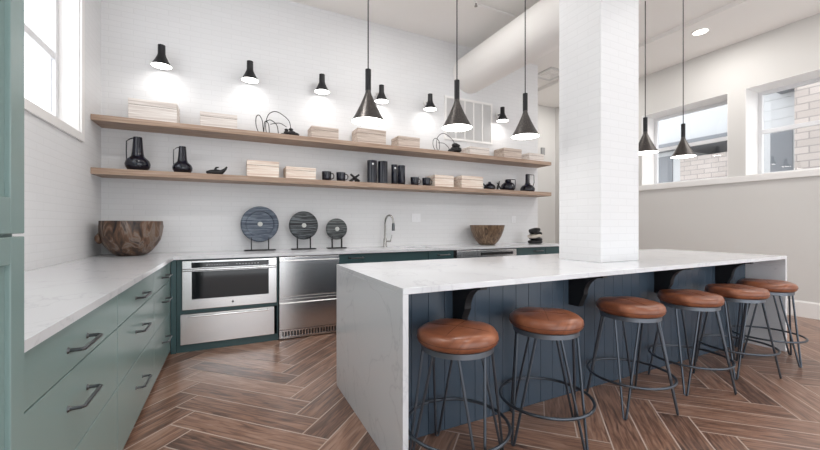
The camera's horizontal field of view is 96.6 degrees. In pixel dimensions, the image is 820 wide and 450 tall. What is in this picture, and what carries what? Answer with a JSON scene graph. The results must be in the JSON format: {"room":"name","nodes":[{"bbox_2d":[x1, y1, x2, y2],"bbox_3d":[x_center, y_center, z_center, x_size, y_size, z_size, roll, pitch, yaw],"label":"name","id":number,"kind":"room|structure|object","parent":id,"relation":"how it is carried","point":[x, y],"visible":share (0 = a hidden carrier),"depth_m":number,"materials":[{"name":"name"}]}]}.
{"room":"kitchen","nodes":[
{"label":"kitchen","id":0,"kind":"room"},
{"bbox_2d":[12,0,100,271],"bbox_3d":[-1.780,-0.780,0.739,0.200,3.980,6.500,0,0,-26],"label":"wall","id":1,"kind":"structure","parent":0,"point":[62,198],"depth_m":2.91,"materials":[{"name":"tile"}]},
{"bbox_2d":[24,0,57,117],"bbox_3d":[-2.792,-1.495,2.648,0.055,1.388,0.979,0,0,-26],"label":"window","id":2,"kind":"structure","parent":1,"relation":"in","point":[50,50],"depth_m":3.04,"materials":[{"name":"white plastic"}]},
{"bbox_2d":[24,0,84,141],"bbox_3d":[-2.224,-1.495,1.886,0.018,1.530,2.990,0,0,-26],"label":"trim","id":3,"kind":"structure","parent":1,"relation":"attached to","point":[29,106],"depth_m":3.16,"materials":[{"name":"white paint"}]},
{"bbox_2d":[58,0,78,130],"bbox_3d":[-2.293,-1.495,1.852,0.134,1.390,2.849,0,0,-26],"label":"trim","id":4,"kind":"structure","parent":1,"relation":"attached to","point":[68,10],"depth_m":3.12,"materials":[{"name":"white paint"}]},
{"bbox_2d":[101,0,537,334],"bbox_3d":[-0.578,-0.780,5.039,6.160,3.980,0.150,0,0,-26],"label":"wall","id":5,"kind":"structure","parent":0,"point":[209,44],"depth_m":4.49,"materials":[{"name":"tile"}]},
{"bbox_2d":[151,44,171,69],"bbox_3d":[-2.602,-1.766,3.829,0.188,0.217,0.228,0,0,-26],"label":"wall sconce","id":6,"kind":"object","parent":5,"relation":"attached to","point":[161,61],"visible":1,"depth_m":3.78,"materials":[{"name":"black metal"}]},
{"bbox_2d":[151,62,171,69],"bbox_3d":[-2.593,-1.661,3.811,0.180,0.004,0.180,0,0,13],"label":"diffuser","id":7,"kind":"object","parent":6,"relation":"attached to","point":[160,65],"depth_m":3.80,"materials":[{"name":"white"}]},
{"bbox_2d":[241,60,258,83],"bbox_3d":[-1.843,-1.766,4.203,0.188,0.217,0.228,0,0,-26],"label":"wall sconce","id":8,"kind":"object","parent":5,"relation":"attached to","point":[249,76],"visible":1,"depth_m":4.15,"materials":[{"name":"black metal"}]},
{"bbox_2d":[241,77,258,82],"bbox_3d":[-1.834,-1.661,4.185,0.180,0.004,0.180,0,0,24],"label":"diffuser","id":9,"kind":"object","parent":8,"relation":"attached to","point":[246,79],"depth_m":4.16,"materials":[{"name":"white"}]},
{"bbox_2d":[90,114,550,167],"bbox_3d":[-0.395,-1.012,4.865,5.934,0.055,0.322,0,0,-26],"label":"wall shelf","id":10,"kind":"object","parent":5,"relation":"attached to","point":[104,121],"visible":1,"depth_m":4.26,"materials":[{"name":"brown wood"}]},
{"bbox_2d":[128,98,179,122],"bbox_3d":[-2.628,-1.143,3.766,0.408,0.207,0.242,0,0,-26],"label":"storage box","id":11,"kind":"object","parent":10,"relation":"on","point":[137,108],"visible":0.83,"depth_m":3.66,"materials":[{"name":"brown wood"}]},
{"bbox_2d":[200,111,236,128],"bbox_3d":[-2.103,-1.120,4.025,0.356,0.160,0.242,0,0,-26],"label":"storage box","id":12,"kind":"object","parent":10,"relation":"on","point":[212,119],"visible":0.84,"depth_m":3.92,"materials":[{"name":"brown wood"}]},
{"bbox_2d":[255,111,298,135],"bbox_3d":[-1.547,-1.187,4.279,0.486,0.287,0.088,0,0,-26],"label":"wire sculpture","id":13,"kind":"object","parent":10,"relation":"on","point":[290,131],"visible":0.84,"depth_m":4.28,"materials":[{"name":"black metal"}]},
{"bbox_2d":[308,126,338,139],"bbox_3d":[-1.079,-1.113,4.530,0.331,0.146,0.242,0,0,-26],"label":"storage box","id":14,"kind":"object","parent":10,"relation":"on","point":[313,131],"visible":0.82,"depth_m":4.42,"materials":[{"name":"beige wood"}]},
{"bbox_2d":[352,128,385,144],"bbox_3d":[-0.541,-1.135,4.795,0.390,0.189,0.242,0,0,-26],"label":"storage box","id":15,"kind":"object","parent":10,"relation":"on","point":[359,134],"visible":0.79,"depth_m":4.68,"materials":[{"name":"beige wood"}]},
{"bbox_2d":[391,136,419,147],"bbox_3d":[-0.062,-1.115,5.031,0.323,0.150,0.242,0,0,-26],"label":"storage box","id":16,"kind":"object","parent":10,"relation":"on","point":[404,141],"visible":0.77,"depth_m":4.92,"materials":[{"name":"beige wood"}]},
{"bbox_2d":[433,133,461,151],"bbox_3d":[0.541,-1.188,5.307,0.486,0.282,0.110,0,0,-26],"label":"wire sculpture","id":17,"kind":"object","parent":10,"relation":"on","point":[455,147],"visible":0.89,"depth_m":5.31,"materials":[{"name":"black metal"}]},
{"bbox_2d":[461,146,488,154],"bbox_3d":[0.989,-1.100,5.550,0.359,0.120,0.242,0,0,-26],"label":"storage box","id":18,"kind":"object","parent":10,"relation":"on","point":[471,149],"visible":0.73,"depth_m":5.44,"materials":[{"name":"brown wood"}]},
{"bbox_2d":[494,148,521,158],"bbox_3d":[1.562,-1.120,5.832,0.361,0.160,0.242,0,0,-26],"label":"storage box","id":19,"kind":"object","parent":10,"relation":"on","point":[502,152],"visible":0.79,"depth_m":5.73,"materials":[{"name":"beige wood"}]},
{"bbox_2d":[522,153,543,160],"bbox_3d":[2.012,-1.103,6.054,0.317,0.125,0.242,0,0,-26],"label":"storage box","id":20,"kind":"object","parent":10,"relation":"on","point":[529,156],"visible":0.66,"depth_m":5.94,"materials":[{"name":"brown wood"}]},
{"bbox_2d":[90,167,550,196],"bbox_3d":[-0.395,-0.510,4.865,5.934,0.060,0.322,0,0,-26],"label":"wall shelf","id":21,"kind":"object","parent":5,"relation":"attached to","point":[101,172],"visible":1,"depth_m":4.24,"materials":[{"name":"brown wood"}]},
{"bbox_2d":[124,136,150,169],"bbox_3d":[-2.748,-0.713,3.684,0.214,0.345,0.214,0,0,-26],"label":"jug","id":22,"kind":"object","parent":21,"relation":"on","point":[136,161],"visible":0.88,"depth_m":3.64,"materials":[{"name":"black ceramic"}]},
{"bbox_2d":[172,146,192,172],"bbox_3d":[-2.403,-0.684,3.855,0.184,0.288,0.184,0,0,-26],"label":"jug","id":23,"kind":"object","parent":21,"relation":"on","point":[182,165],"visible":0.85,"depth_m":3.81,"materials":[{"name":"black ceramic"}]},
{"bbox_2d":[206,167,227,173],"bbox_3d":[-2.104,-0.592,3.980,0.208,0.105,0.066,0,0,-26],"label":"bird figurine","id":24,"kind":"object","parent":21,"relation":"on","point":[215,171],"visible":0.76,"depth_m":3.96,"materials":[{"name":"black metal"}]},
{"bbox_2d":[246,160,278,176],"bbox_3d":[-1.706,-0.631,4.221,0.338,0.183,0.242,0,0,-26],"label":"storage box","id":25,"kind":"object","parent":21,"relation":"on","point":[253,167],"visible":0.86,"depth_m":4.11,"materials":[{"name":"beige wood"}]},
{"bbox_2d":[283,166,315,178],"bbox_3d":[-1.333,-0.611,4.405,0.346,0.142,0.242,0,0,-26],"label":"storage box","id":26,"kind":"object","parent":21,"relation":"on","point":[288,171],"visible":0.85,"depth_m":4.30,"materials":[{"name":"beige wood"}]},
{"bbox_2d":[322,171,333,179],"bbox_3d":[-1.025,-0.599,4.519,0.116,0.118,0.140,0,0,29],"label":"mug","id":27,"kind":"object","parent":21,"relation":"on","point":[326,175],"visible":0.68,"depth_m":4.46,"materials":[{"name":"black ceramic"}]},
{"bbox_2d":[336,172,347,180],"bbox_3d":[-0.863,-0.599,4.599,0.116,0.118,0.140,0,0,29],"label":"mug","id":28,"kind":"object","parent":21,"relation":"on","point":[340,176],"visible":0.76,"depth_m":4.54,"materials":[{"name":"black ceramic"}]},
{"bbox_2d":[349,174,359,181],"bbox_3d":[-0.706,-0.600,4.670,0.101,0.117,0.143,0,0,31],"label":"ornament","id":29,"kind":"object","parent":21,"relation":"on","point":[354,178],"visible":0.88,"depth_m":4.65,"materials":[{"name":"black metal"}]},
{"bbox_2d":[367,160,376,182],"bbox_3d":[-0.497,-0.690,4.771,0.125,0.300,0.127,0,0,-26],"label":"canister","id":30,"kind":"object","parent":21,"relation":"on","point":[371,164],"visible":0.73,"depth_m":4.72,"materials":[{"name":"black ceramic"}]},
{"bbox_2d":[378,161,387,182],"bbox_3d":[-0.362,-0.690,4.839,0.130,0.300,0.130,0,0,-26],"label":"canister","id":31,"kind":"object","parent":21,"relation":"on","point":[382,165],"visible":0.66,"depth_m":4.78,"materials":[{"name":"black ceramic"}]},
{"bbox_2d":[391,164,397,183],"bbox_3d":[-0.210,-0.675,4.913,0.085,0.270,0.087,0,0,-26],"label":"canister","id":32,"kind":"object","parent":21,"relation":"on","point":[394,167],"visible":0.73,"depth_m":4.88,"materials":[{"name":"black ceramic"}]},
{"bbox_2d":[398,165,404,183],"bbox_3d":[-0.116,-0.672,4.960,0.100,0.265,0.100,0,0,-26],"label":"canister","id":33,"kind":"object","parent":21,"relation":"on","point":[401,168],"visible":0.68,"depth_m":4.92,"materials":[{"name":"black ceramic"}]},
{"bbox_2d":[410,177,420,184],"bbox_3d":[0.069,-0.599,5.059,0.116,0.118,0.140,0,0,29],"label":"mug","id":34,"kind":"object","parent":21,"relation":"on","point":[414,180],"visible":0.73,"depth_m":5.00,"materials":[{"name":"black ceramic"}]},
{"bbox_2d":[422,178,431,185],"bbox_3d":[0.235,-0.599,5.141,0.116,0.118,0.140,0,0,29],"label":"mug","id":35,"kind":"object","parent":21,"relation":"on","point":[425,181],"visible":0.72,"depth_m":5.08,"materials":[{"name":"black ceramic"}]},
{"bbox_2d":[427,175,453,186],"bbox_3d":[0.435,-0.623,5.277,0.313,0.165,0.242,0,0,-26],"label":"storage box","id":36,"kind":"object","parent":21,"relation":"on","point":[437,180],"visible":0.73,"depth_m":5.17,"materials":[{"name":"beige wood"}]},
{"bbox_2d":[454,175,482,188],"bbox_3d":[0.872,-0.630,5.492,0.380,0.180,0.242,0,0,-26],"label":"storage box","id":37,"kind":"object","parent":21,"relation":"on","point":[459,181],"visible":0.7,"depth_m":5.38,"materials":[{"name":"beige wood"}]},
{"bbox_2d":[483,182,495,188],"bbox_3d":[1.225,-0.605,5.622,0.184,0.130,0.184,0,0,17],"label":"teapot","id":38,"kind":"object","parent":21,"relation":"on","point":[489,185],"visible":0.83,"depth_m":5.55,"materials":[{"name":"black ceramic"}]},
{"bbox_2d":[501,179,515,189],"bbox_3d":[1.553,-0.635,5.783,0.230,0.191,0.230,0,0,19],"label":"teapot","id":39,"kind":"object","parent":21,"relation":"on","point":[507,185],"visible":0.9,"depth_m":5.71,"materials":[{"name":"black ceramic"}]},
{"bbox_2d":[520,174,534,190],"bbox_3d":[1.920,-0.685,5.964,0.235,0.291,0.235,0,0,19],"label":"bottle","id":40,"kind":"object","parent":21,"relation":"on","point":[527,187],"visible":0.9,"depth_m":5.92,"materials":[{"name":"black ceramic"}]},
{"bbox_2d":[314,73,329,94],"bbox_3d":[-1.105,-1.766,4.567,0.188,0.217,0.228,0,0,-26],"label":"wall sconce","id":41,"kind":"object","parent":5,"relation":"attached to","point":[322,89],"visible":1,"depth_m":4.52,"materials":[{"name":"black metal"}]},
{"bbox_2d":[315,89,328,93],"bbox_3d":[-1.096,-1.661,4.549,0.180,0.004,0.180,0,0,13],"label":"diffuser","id":42,"kind":"object","parent":41,"relation":"attached to","point":[319,91],"depth_m":4.54,"materials":[{"name":"white glass"}]},
{"bbox_2d":[375,84,388,103],"bbox_3d":[-0.391,-1.766,4.919,0.188,0.217,0.228,0,0,-26],"label":"wall sconce","id":43,"kind":"object","parent":5,"relation":"attached to","point":[380,96],"visible":0.98,"depth_m":4.87,"materials":[{"name":"black metal"}]},
{"bbox_2d":[375,99,387,103],"bbox_3d":[-0.382,-1.661,4.901,0.180,0.004,0.180,0,0,13],"label":"diffuser","id":44,"kind":"object","parent":43,"relation":"attached to","point":[380,101],"depth_m":4.90,"materials":[{"name":"white glass"}]},
{"bbox_2d":[412,214,420,221],"bbox_3d":[0.089,-0.103,5.279,0.145,0.120,0.010,0,0,-26],"label":"switch plate","id":45,"kind":"object","parent":5,"relation":"attached to","point":[415,217],"visible":1,"depth_m":5.28,"materials":[{"name":"white plastic"}]},
{"bbox_2d":[423,93,436,110],"bbox_3d":[0.281,-1.766,5.251,0.188,0.217,0.228,0,0,-26],"label":"wall sconce","id":46,"kind":"object","parent":5,"relation":"attached to","point":[429,105],"visible":1,"depth_m":5.20,"materials":[{"name":"black metal"}]},
{"bbox_2d":[424,107,435,110],"bbox_3d":[0.289,-1.661,5.233,0.180,0.004,0.180,0,0,13],"label":"diffuser","id":47,"kind":"object","parent":46,"relation":"attached to","point":[426,108],"depth_m":5.20,"materials":[{"name":"white glass"}]},
{"bbox_2d":[444,95,492,144],"bbox_3d":[0.921,-1.620,5.683,0.900,0.660,0.019,0,0,-26],"label":"air vent","id":48,"kind":"object","parent":5,"relation":"in","point":[479,114],"visible":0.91,"depth_m":5.73,"materials":[{"name":"white paint"}]},
{"bbox_2d":[495,107,508,122],"bbox_3d":[1.465,-1.766,5.835,0.188,0.217,0.228,0,0,-26],"label":"wall sconce","id":49,"kind":"object","parent":5,"relation":"attached to","point":[501,116],"visible":1,"depth_m":5.79,"materials":[{"name":"black metal"}]},
{"bbox_2d":[453,0,645,93],"bbox_3d":[2.345,-2.330,2.773,0.560,0.560,6.500,0,0,-26],"label":"duct","id":50,"kind":"object","parent":5,"relation":"attached to","point":[501,54],"visible":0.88,"depth_m":4.54,"materials":[{"name":"white paint"}]},
{"bbox_2d":[123,315,819,449],"bbox_3d":[1.556,1.240,3.164,7.930,0.060,7.900,0,0,-26],"label":"floor","id":51,"kind":"structure","parent":0,"point":[280,394],"depth_m":2.42,"materials":[{"name":"brown wood"}]},
{"bbox_2d":[0,0,23,449],"bbox_3d":[-1.052,-0.090,0.372,0.778,2.600,0.782,0,0,-26],"label":"pantry cabinet","id":52,"kind":"object","parent":51,"relation":"on","point":[11,11],"visible":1,"depth_m":0.82,"materials":[{"name":"green paint"}]},
{"bbox_2d":[24,296,116,449],"bbox_3d":[-1.494,0.768,1.202,0.718,0.883,1.047,0,0,-26],"label":"base cabinet","id":53,"kind":"object","parent":51,"relation":"on","point":[70,377],"visible":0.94,"depth_m":1.31,"materials":[{"name":"green paint"}]},
{"bbox_2d":[24,242,558,352],"bbox_3d":[0.312,0.311,3.450,5.948,0.030,3.483,0,0,-26],"label":"countertop","id":54,"kind":"structure","parent":53,"relation":"on","point":[56,296],"depth_m":2.10,"materials":[{"name":"white stone"}]},
{"bbox_2d":[94,221,163,255],"bbox_3d":[-2.728,0.129,3.566,0.520,0.335,0.515,0,0,-26],"label":"bowl","id":55,"kind":"object","parent":54,"relation":"on","point":[120,238],"visible":0.99,"depth_m":3.40,"materials":[{"name":"brown wood"}]},
{"bbox_2d":[240,206,278,250],"bbox_3d":[-1.742,0.041,4.237,0.410,0.511,0.090,0,0,-26],"label":"sculpture","id":56,"kind":"object","parent":54,"relation":"on","point":[258,224],"visible":1,"depth_m":4.22,"materials":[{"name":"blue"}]},
{"bbox_2d":[289,211,317,249],"bbox_3d":[-1.298,0.065,4.456,0.344,0.463,0.090,0,0,-26],"label":"sculpture","id":57,"kind":"object","parent":54,"relation":"on","point":[303,225],"visible":1,"depth_m":4.43,"materials":[{"name":"grey wood"}]},
{"bbox_2d":[326,218,346,248],"bbox_3d":[-0.932,0.106,4.636,0.268,0.380,0.090,0,0,-26],"label":"sculpture","id":58,"kind":"object","parent":54,"relation":"on","point":[336,228],"visible":0.99,"depth_m":4.61,"materials":[{"name":"grey wood"}]},
{"bbox_2d":[383,214,394,246],"bbox_3d":[-0.277,0.077,4.875,0.136,0.438,0.170,0,0,-26],"label":"faucet","id":59,"kind":"object","parent":54,"relation":"on","point":[385,241],"visible":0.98,"depth_m":4.89,"materials":[{"name":"silver metal"}]},
{"bbox_2d":[470,225,504,244],"bbox_3d":[1.155,0.148,5.480,0.515,0.295,0.514,0,0,-26],"label":"bowl","id":60,"kind":"object","parent":54,"relation":"on","point":[483,234],"visible":0.99,"depth_m":5.30,"materials":[{"name":"brown wood"}]},
{"bbox_2d":[528,228,542,243],"bbox_3d":[2.004,0.170,5.849,0.233,0.252,0.228,0,0,-26],"label":"ornament","id":61,"kind":"object","parent":54,"relation":"on","point":[535,234],"visible":1,"depth_m":5.77,"materials":[{"name":"black stone"}]},
{"bbox_2d":[116,273,153,449],"bbox_3d":[-1.941,0.768,2.107,0.718,0.883,0.967,0,0,-26],"label":"base cabinet","id":62,"kind":"object","parent":51,"relation":"on","point":[135,305],"visible":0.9,"depth_m":2.13,"materials":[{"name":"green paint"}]},
{"bbox_2d":[153,263,171,382],"bbox_3d":[-2.334,0.768,2.905,0.718,0.883,0.805,0,0,-26],"label":"base cabinet","id":63,"kind":"object","parent":51,"relation":"on","point":[162,337],"visible":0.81,"depth_m":2.97,"materials":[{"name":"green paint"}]},
{"bbox_2d":[171,260,176,354],"bbox_3d":[-2.359,0.768,3.709,0.046,0.883,0.656,0,0,-26],"label":"cabinet filler","id":64,"kind":"object","parent":51,"relation":"on","point":[174,262],"visible":0.38,"depth_m":3.42,"materials":[{"name":"teal paint"}]},
{"bbox_2d":[177,256,277,352],"bbox_3d":[-1.924,0.768,3.907,0.905,0.883,0.686,0,0,-26],"label":"base cabinet","id":65,"kind":"object","parent":51,"relation":"on","point":[271,337],"depth_m":3.60,"materials":[{"name":"silver metal"}]},
{"bbox_2d":[182,257,276,310],"bbox_3d":[-1.846,0.575,3.780,0.843,0.466,0.366,0,0,-26],"label":"microwave oven","id":66,"kind":"object","parent":65,"relation":"in","point":[215,283],"visible":1,"depth_m":3.61,"materials":[{"name":"silver metal"}]},
{"bbox_2d":[278,254,339,338],"bbox_3d":[-1.216,0.765,4.233,0.640,0.866,0.652,0,0,-26],"label":"refrigerator","id":67,"kind":"object","parent":51,"relation":"on","point":[307,284],"visible":0.75,"depth_m":3.94,"materials":[{"name":"silver metal"}]},
{"bbox_2d":[339,251,427,263],"bbox_3d":[-0.415,0.771,4.650,1.156,0.878,0.688,0,0,-26],"label":"base cabinet","id":68,"kind":"object","parent":51,"relation":"on","point":[416,255],"visible":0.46,"depth_m":4.37,"materials":[{"name":"teal paint"}]},
{"bbox_2d":[428,250,453,259],"bbox_3d":[0.276,0.771,4.991,0.382,0.878,0.688,0,0,-26],"label":"base cabinet","id":69,"kind":"object","parent":51,"relation":"on","point":[444,254],"visible":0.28,"depth_m":4.72,"materials":[{"name":"teal paint"}]},
{"bbox_2d":[408,318,511,449],"bbox_3d":[0.238,0.858,1.840,0.538,0.703,0.538,0,0,-18],"label":"bar stool","id":70,"kind":"object","parent":51,"relation":"on","point":[451,339],"visible":0.97,"depth_m":1.73,"materials":[{"name":"brown leather"}]},
{"bbox_2d":[439,248,515,258],"bbox_3d":[0.931,0.771,5.302,1.060,0.878,0.634,0,0,-26],"label":"dishwasher","id":71,"kind":"object","parent":51,"relation":"on","point":[469,253],"visible":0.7,"depth_m":5.00,"materials":[{"name":"silver metal"}]},
{"bbox_2d":[516,247,545,255],"bbox_3d":[1.669,0.768,5.678,0.584,0.883,0.688,0,0,-26],"label":"base cabinet","id":72,"kind":"object","parent":51,"relation":"on","point":[525,250],"visible":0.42,"depth_m":5.41,"materials":[{"name":"teal paint"}]},
{"bbox_2d":[499,307,595,449],"bbox_3d":[0.790,0.858,2.129,0.530,0.703,0.530,0,0,-9],"label":"bar stool","id":73,"kind":"object","parent":51,"relation":"on","point":[543,323],"visible":1,"depth_m":2.00,"materials":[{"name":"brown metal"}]},
{"bbox_2d":[546,246,558,253],"bbox_3d":[2.134,0.768,5.935,0.473,0.883,0.638,0,0,-26],"label":"base cabinet","id":74,"kind":"object","parent":51,"relation":"on","point":[553,249],"visible":0.07,"depth_m":5.61,"materials":[{"name":"teal paint"}]},
{"bbox_2d":[337,249,786,449],"bbox_3d":[1.530,0.753,3.129,4.068,0.914,1.180,0,0,-26],"label":"kitchen island","id":75,"kind":"object","parent":51,"relation":"on","point":[382,306],"visible":0.77,"depth_m":2.43,"materials":[{"name":"white stone"}]},
{"bbox_2d":[337,249,786,294],"bbox_3d":[1.530,0.311,3.129,4.068,0.030,1.180,0,0,-26],"label":"island countertop","id":76,"kind":"structure","parent":75,"relation":"on","point":[436,275],"depth_m":2.52,"materials":[{"name":"white stone"}]},
{"bbox_2d":[559,0,638,262],"bbox_3d":[1.617,-1.237,3.141,0.480,3.066,0.404,0,0,-26],"label":"column","id":77,"kind":"structure","parent":76,"relation":"on","point":[599,39],"depth_m":2.99,"materials":[{"name":"tile"}]},
{"bbox_2d":[586,296,678,419],"bbox_3d":[1.489,0.858,2.474,0.538,0.703,0.538,0,0,37],"label":"bar stool","id":78,"kind":"object","parent":51,"relation":"on","point":[638,310],"visible":1,"depth_m":2.35,"materials":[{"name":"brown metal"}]},
{"bbox_2d":[648,289,736,395],"bbox_3d":[2.126,0.858,2.777,0.538,0.703,0.538,0,0,42],"label":"bar stool","id":79,"kind":"object","parent":51,"relation":"on","point":[683,299],"visible":0.99,"depth_m":2.65,"materials":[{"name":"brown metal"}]},
{"bbox_2d":[696,284,781,379],"bbox_3d":[2.722,0.858,3.049,0.538,0.703,0.538,0,0,42],"label":"bar stool","id":80,"kind":"object","parent":51,"relation":"on","point":[740,293],"visible":0.94,"depth_m":2.91,"materials":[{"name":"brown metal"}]},
{"bbox_2d":[731,278,808,367],"bbox_3d":[3.270,0.858,3.352,0.538,0.703,0.538,0,0,-8],"label":"bar stool","id":81,"kind":"object","parent":51,"relation":"on","point":[779,288],"visible":0.77,"depth_m":3.24,"materials":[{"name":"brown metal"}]},
{"bbox_2d":[538,105,554,242],"bbox_3d":[2.605,-0.780,8.170,2.620,3.980,0.150,0,0,-26],"label":"wall","id":82,"kind":"structure","parent":0,"point":[546,115],"depth_m":8.35,"materials":[{"name":"white paint"}]},
{"bbox_2d":[289,0,819,107],"bbox_3d":[1.657,-2.800,3.298,8.630,0.180,8.050,0,0,-26],"label":"ceiling","id":83,"kind":"structure","parent":0,"point":[730,22],"depth_m":4.90,"materials":[{"name":"white paint"}]},
{"bbox_2d":[351,0,384,125],"bbox_3d":[-0.282,-1.732,2.459,0.226,2.075,0.226,0,0,-26],"label":"pendant lamp","id":84,"kind":"object","parent":83,"relation":"hanging from","point":[367,114],"visible":1,"depth_m":2.43,"materials":[{"name":"black metal"}]},
{"bbox_2d":[352,117,384,125],"bbox_3d":[-0.282,-0.698,2.459,0.221,0.004,0.221,0,0,-26],"label":"diffuser","id":85,"kind":"object","parent":84,"relation":"attached to","point":[362,121],"depth_m":2.45,"materials":[{"name":"white glass"}]},
{"bbox_2d":[442,0,471,131],"bbox_3d":[0.348,-1.744,2.702,0.226,2.052,0.226,0,0,-26],"label":"pendant lamp","id":86,"kind":"object","parent":83,"relation":"hanging from","point":[456,121],"visible":1,"depth_m":2.68,"materials":[{"name":"black metal"}]},
{"bbox_2d":[442,124,471,131],"bbox_3d":[0.348,-0.721,2.702,0.221,0.004,0.221,0,0,-26],"label":"diffuser","id":87,"kind":"object","parent":86,"relation":"attached to","point":[446,127],"depth_m":2.69,"materials":[{"name":"white"}]},
{"bbox_2d":[474,1,514,16],"bbox_3d":[1.085,-2.738,4.650,0.640,0.064,0.040,0,0,-26],"label":"pipe","id":88,"kind":"object","parent":83,"relation":"attached to","point":[476,3],"visible":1,"depth_m":4.62,"materials":[{"name":"white metal"}]},
{"bbox_2d":[511,0,539,139],"bbox_3d":[0.942,-1.746,2.985,0.226,2.048,0.226,0,0,-26],"label":"pendant lamp","id":89,"kind":"object","parent":83,"relation":"hanging from","point":[525,129],"visible":1,"depth_m":2.96,"materials":[{"name":"black metal"}]},
{"bbox_2d":[511,133,539,139],"bbox_3d":[0.942,-0.725,2.985,0.221,0.004,0.221,0,0,-26],"label":"diffuser","id":90,"kind":"object","parent":89,"relation":"attached to","point":[517,136],"depth_m":2.98,"materials":[{"name":"white"}]},
{"bbox_2d":[538,67,558,80],"bbox_3d":[2.577,-2.763,6.690,0.460,0.015,0.460,0,0,-26],"label":"ceiling vent","id":91,"kind":"object","parent":83,"relation":"in","point":[550,68],"visible":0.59,"depth_m":6.69,"materials":[{"name":"white metal"}]},
{"bbox_2d":[639,1,658,154],"bbox_3d":[2.350,-1.745,3.645,0.226,2.050,0.226,0,0,-26],"label":"pendant lamp","id":92,"kind":"object","parent":83,"relation":"hanging from","point":[646,146],"visible":0.87,"depth_m":3.63,"materials":[{"name":"brown metal"}]},
{"bbox_2d":[639,151,658,154],"bbox_3d":[2.350,-0.723,3.645,0.221,0.004,0.221,0,0,-26],"label":"diffuser","id":93,"kind":"object","parent":92,"relation":"attached to","point":[640,152],"depth_m":3.63,"materials":[{"name":"white"}]},
{"bbox_2d":[671,0,696,158],"bbox_3d":[2.924,-1.750,3.906,0.226,2.040,0.226,0,0,-26],"label":"pendant lamp","id":94,"kind":"object","parent":83,"relation":"hanging from","point":[683,150],"visible":1,"depth_m":3.89,"materials":[{"name":"brown metal"}]},
{"bbox_2d":[671,155,695,158],"bbox_3d":[2.924,-0.733,3.906,0.221,0.004,0.221,0,0,-26],"label":"diffuser","id":95,"kind":"object","parent":94,"relation":"attached to","point":[673,156],"depth_m":3.90,"materials":[{"name":"white glass"}]},
{"bbox_2d":[691,28,710,35],"bbox_3d":[4.075,-2.706,5.121,0.220,0.008,0.220,0,0,-26],"label":"recessed light","id":96,"kind":"object","parent":83,"relation":"in","point":[702,31],"visible":1,"depth_m":5.12,"materials":[{"name":"white paint"}]},
{"bbox_2d":[555,13,819,302],"bbox_3d":[5.314,-0.750,5.018,0.450,3.920,7.900,0,0,-26],"label":"wall","id":97,"kind":"structure","parent":0,"point":[781,217],"depth_m":5.41,"materials":[{"name":"white paint"}]},
{"bbox_2d":[642,93,727,185],"bbox_3d":[4.693,-1.360,6.187,0.368,1.280,1.293,0,0,-26],"label":"trim","id":98,"kind":"structure","parent":97,"relation":"attached to","point":[647,160],"depth_m":6.58,"materials":[{"name":"white paint"}]},
{"bbox_2d":[654,101,726,183],"bbox_3d":[4.886,-1.360,6.282,0.060,1.278,1.292,0,0,-26],"label":"window","id":99,"kind":"structure","parent":97,"relation":"in","point":[656,120],"depth_m":6.58,"materials":[{"name":"white plastic"}]},
{"bbox_2d":[639,169,819,190],"bbox_3d":[5.499,-0.673,4.106,0.025,0.087,6.100,0,0,-26],"label":"trim","id":100,"kind":"structure","parent":97,"relation":"attached to","point":[814,172],"depth_m":5.40,"materials":[{"name":"white paint"}]},
{"bbox_2d":[745,69,819,175],"bbox_3d":[5.357,-1.360,4.839,0.368,1.280,1.299,0,0,-26],"label":"trim","id":101,"kind":"structure","parent":97,"relation":"attached to","point":[751,93],"depth_m":5.37,"materials":[{"name":"white paint"}]},
{"bbox_2d":[758,77,819,173],"bbox_3d":[5.550,-1.360,4.934,0.060,1.278,1.298,0,0,-26],"label":"window","id":102,"kind":"structure","parent":97,"relation":"in","point":[761,131],"depth_m":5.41,"materials":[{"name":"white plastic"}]},
{"bbox_2d":[787,299,819,319],"bbox_3d":[5.105,1.105,4.915,0.016,0.210,7.900,0,0,-26],"label":"baseboard","id":103,"kind":"structure","parent":97,"relation":"attached to","point":[805,309],"depth_m":4.76,"materials":[{"name":"white paint"}]},
{"label":"outside","id":104,"kind":"structure","parent":0,"visible":0},
{"bbox_3d":[10.892,1.270,10.946,14.780,0.080,22.000,0,0,-26],"label":"ground","id":105,"kind":"structure","parent":104,"visible":0},
{"bbox_2d":[659,105,726,182],"bbox_3d":[9.715,-1.870,14.101,3.500,6.200,6.900,0,0,-26],"label":"block","id":106,"kind":"object","parent":105,"relation":"on","point":[710,161],"visible":0.1,"depth_m":11.98,"materials":[{"name":"grey"}]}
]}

